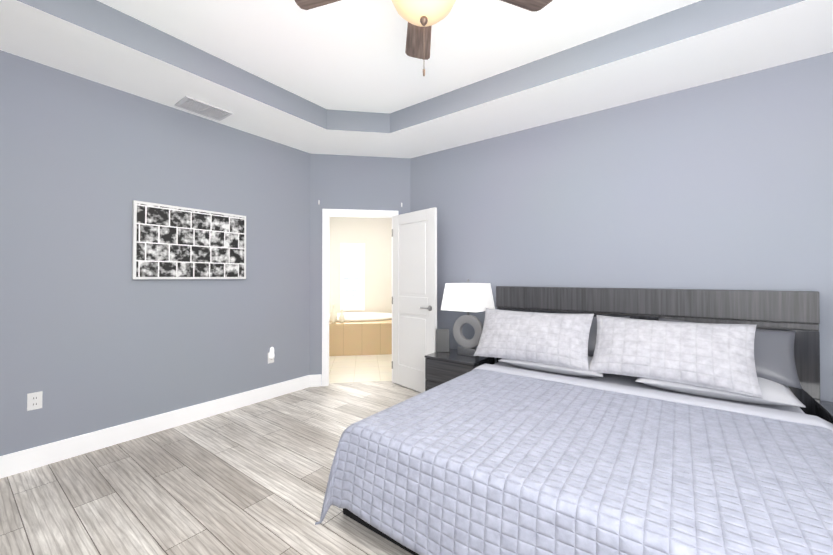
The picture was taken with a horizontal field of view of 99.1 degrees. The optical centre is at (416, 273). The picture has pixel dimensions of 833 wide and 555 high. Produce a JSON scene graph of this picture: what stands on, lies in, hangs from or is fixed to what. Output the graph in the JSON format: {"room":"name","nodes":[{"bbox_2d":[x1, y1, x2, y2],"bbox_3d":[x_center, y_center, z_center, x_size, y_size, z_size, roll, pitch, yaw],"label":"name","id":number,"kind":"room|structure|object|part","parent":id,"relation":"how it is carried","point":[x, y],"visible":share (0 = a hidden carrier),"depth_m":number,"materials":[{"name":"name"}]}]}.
{"room":"bedroom","nodes":[
{"label":"bedroom","id":0,"kind":"room"},
{"bbox_2d":[0,50,310,455],"bbox_3d":[-2.010,-0.052,3.236,0.100,2.740,2.410,0,-1,37],"label":"wall","id":1,"kind":"structure","parent":0,"point":[94,336],"depth_m":2.76,"materials":[{"name":"grey paint"}]},
{"bbox_2d":[27,391,42,410],"bbox_3d":[-2.566,0.859,2.388,0.009,0.114,0.070,0,-1,37],"label":"electrical outlet","id":2,"kind":"object","parent":1,"relation":"attached to","point":[34,400],"visible":1,"depth_m":2.38,"materials":[{"name":"white plastic"}]},
{"bbox_2d":[0,374,321,478],"bbox_3d":[0.214,1.235,2.081,6.550,0.140,3.264,0,-1,37],"label":"baseboard","id":3,"kind":"structure","parent":1,"relation":"attached to","point":[30,459],"depth_m":2.82,"materials":[{"name":"white wood"}]},
{"bbox_2d":[132,200,245,278],"bbox_3d":[-1.974,-0.261,3.172,0.035,0.625,0.905,0,-1,37],"label":"picture","id":4,"kind":"object","parent":1,"relation":"attached to","point":[172,242],"visible":1,"depth_m":3.09,"materials":[{"name":"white paper"}]},
{"bbox_2d":[268,347,273,363],"bbox_3d":[-1.531,0.864,3.755,0.036,0.172,0.070,0,-1,37],"label":"outlet","id":5,"kind":"object","parent":1,"relation":"attached to","point":[271,356],"visible":1,"depth_m":3.75,"materials":[{"name":"white plastic"}]},
{"bbox_2d":[270,347,273,357],"bbox_3d":[-1.528,0.836,3.753,0.029,0.115,0.047,0,-1,37],"label":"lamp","id":6,"kind":"object","parent":5,"relation":"attached to","point":[271,349],"depth_m":3.74,"materials":[{"name":"white plastic"}]},
{"bbox_2d":[0,381,420,554],"bbox_3d":[-0.181,1.324,1.467,6.650,0.050,4.920,0,-1,37],"label":"floor","id":7,"kind":"structure","parent":0,"point":[251,479],"depth_m":2.13,"materials":[{"name":"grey wood"}]},
{"bbox_2d":[425,348,494,390],"bbox_3d":[0.437,1.071,3.563,0.548,0.500,0.460,0,-1,37],"label":"nightstand","id":8,"kind":"object","parent":7,"relation":"on","point":[441,368],"visible":0.4,"depth_m":3.44,"materials":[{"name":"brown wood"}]},
{"bbox_2d":[436,329,449,351],"bbox_3d":[0.274,0.703,3.708,0.140,0.239,0.049,0,-1,2],"label":"decorative frame","id":9,"kind":"object","parent":8,"relation":"on","point":[442,341],"visible":1,"depth_m":3.70,"materials":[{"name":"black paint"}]},
{"bbox_2d":[441,279,494,356],"bbox_3d":[0.520,0.439,3.572,0.400,0.762,0.400,0,-1,37],"label":"lamp","id":10,"kind":"object","parent":8,"relation":"on","point":[468,297],"visible":0.88,"depth_m":3.49,"materials":[{"name":"silver metal"}]},
{"bbox_3d":[0.520,0.233,3.575,0.400,0.266,0.400,0,-1,37],"label":"lamp shade","id":11,"kind":"part","parent":10,"relation":"part of","materials":[{"name":"white fabric"}]},
{"bbox_2d":[315,286,832,554],"bbox_3d":[1.052,0.710,2.078,2.247,1.190,2.268,0,-1,37],"label":"bed","id":12,"kind":"object","parent":7,"relation":"on","point":[603,421],"visible":1,"depth_m":1.75,"materials":[{"name":"grey fabric"}]},
{"bbox_2d":[315,369,832,554],"bbox_3d":[0.883,1.044,1.848,2.247,0.514,1.702,0,-1,37],"label":"quilt","id":13,"kind":"object","parent":12,"relation":"on","point":[478,461],"depth_m":1.52,"materials":[{"name":"grey fabric"}]},
{"bbox_2d":[588,316,629,356],"bbox_3d":[1.354,0.518,2.975,0.761,0.334,0.323,0,-1,37],"label":"pillow","id":14,"kind":"object","parent":12,"relation":"on","point":[598,326],"depth_m":2.78,"materials":[{"name":"grey fabric"}]},
{"bbox_3d":[1.712,0.720,2.956,2.215,1.190,0.071,0,-1,37],"label":"headboard","id":15,"kind":"part","parent":12,"relation":"part of","materials":[{"name":"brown wood"}]},
{"bbox_2d":[658,317,801,388],"bbox_3d":[2.074,0.512,2.427,0.768,0.343,0.331,0,-1,37],"label":"pillow","id":16,"kind":"object","parent":12,"relation":"on","point":[776,354],"depth_m":2.27,"materials":[{"name":"grey fabric"}]},
{"bbox_2d":[814,399,832,423],"bbox_3d":[2.657,1.054,1.909,0.608,0.500,0.460,0,-1,37],"label":"nightstand","id":17,"kind":"object","parent":7,"relation":"on","point":[824,410],"visible":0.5,"depth_m":2.17,"materials":[{"name":"brown wood"}]},
{"bbox_2d":[310,154,409,374],"bbox_3d":[-0.669,-0.041,4.308,1.288,2.740,0.100,0,-1,-8],"label":"wall","id":18,"kind":"structure","parent":0,"point":[357,182],"depth_m":4.24,"materials":[{"name":"grey paint"}]},
{"bbox_2d":[393,207,436,392],"bbox_3d":[-0.036,0.307,4.040,0.035,2.013,0.735,1,-1,-41],"label":"door leaf","id":19,"kind":"structure","parent":18,"relation":"in","point":[414,274],"depth_m":4.01,"materials":[{"name":"white wood"}]},
{"bbox_2d":[392,229,431,368],"bbox_3d":[-0.072,0.306,4.033,0.701,1.690,0.200,0,-1,37],"label":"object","id":20,"kind":"structure","parent":19,"relation":"attached to","point":[429,307],"depth_m":3.82,"materials":[{"name":"silver metal"}]},
{"bbox_2d":[97,0,700,113],"bbox_3d":[0.077,-1.641,1.543,3.890,0.001,2.880,0,-1,37],"label":"ceiling","id":21,"kind":"structure","parent":0,"point":[348,55],"depth_m":2.46,"materials":[{"name":"white paint"}]},
{"bbox_2d":[295,0,552,75],"bbox_3d":[0.015,-1.254,1.534,1.300,0.772,1.262,0,-1,37],"label":"ceiling fan","id":22,"kind":"object","parent":21,"relation":"hanging from","point":[421,17],"visible":1,"depth_m":1.77,"materials":[{"name":"brown wood"}]},
{"bbox_3d":[0.033,-1.215,1.571,0.320,0.178,0.320,0,-1,37],"label":"lamp shade","id":23,"kind":"part","parent":22,"relation":"part of","materials":[{"name":"beige glass"}]},
{"bbox_3d":[0.033,-0.998,1.569,0.036,0.261,0.036,0,-1,37],"label":"chain","id":24,"kind":"part","parent":22,"relation":"part of","materials":[{"name":"brown metal"}]},
{"bbox_2d":[0,0,832,157],"bbox_3d":[-0.861,-1.527,2.802,9.500,0.200,9.500,0,-1,37],"label":"ceiling","id":25,"kind":"structure","parent":0,"point":[802,30],"depth_m":2.56,"materials":[{"name":"white paint"}]},
{"bbox_2d":[174,96,232,120],"bbox_3d":[-1.833,-1.418,3.069,0.240,0.012,0.370,0,-1,37],"label":"ceiling vent","id":26,"kind":"object","parent":25,"relation":"in","point":[201,108],"visible":1,"depth_m":3.05,"materials":[{"name":"white metal"}]},
{"bbox_2d":[322,52,832,401],"bbox_3d":[-0.096,-0.069,1.680,6.750,2.740,4.500,0,-1,37],"label":"wall","id":27,"kind":"structure","parent":0,"point":[725,184],"depth_m":2.86,"materials":[{"name":"grey paint"}]},
{"bbox_3d":[-0.668,0.283,4.267,0.674,2.090,0.674,0,-1,37],"label":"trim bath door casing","id":28,"kind":"part","parent":27,"relation":"part of","materials":[{"name":"white wood"}]},
{"label":"outside","id":29,"kind":"structure","parent":0,"visible":0},
{"bbox_2d":[329,217,391,382],"bbox_3d":[-0.789,0.000,5.857,2.300,2.790,3.200,0,-1,-8],"label":"shell","id":30,"kind":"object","parent":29,"point":[371,237],"visible":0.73,"depth_m":7.30,"materials":[{"name":"beige paint"}]},
{"bbox_3d":[-1.312,0.070,7.296,0.379,1.380,0.379,0,-1,37],"label":"window bath frame","id":31,"kind":"part","parent":30,"relation":"part of","materials":[{"name":"white"}]},
{"bbox_2d":[329,312,391,355],"bbox_3d":[-0.897,1.063,6.588,2.100,0.581,1.500,0,-1,-8],"label":"bathtub","id":32,"kind":"object","parent":30,"relation":"on","point":[362,333],"visible":0.48,"depth_m":5.84,"materials":[{"name":"tile"}]},
{"bbox_2d":[330,304,344,322],"bbox_3d":[-1.308,0.667,5.870,0.195,0.310,0.209,0,-1,37],"label":"vases","id":33,"kind":"object","parent":32,"relation":"on","point":[333,316],"visible":0.98,"depth_m":5.84,"materials":[{"name":"beige ceramic"}]}
]}

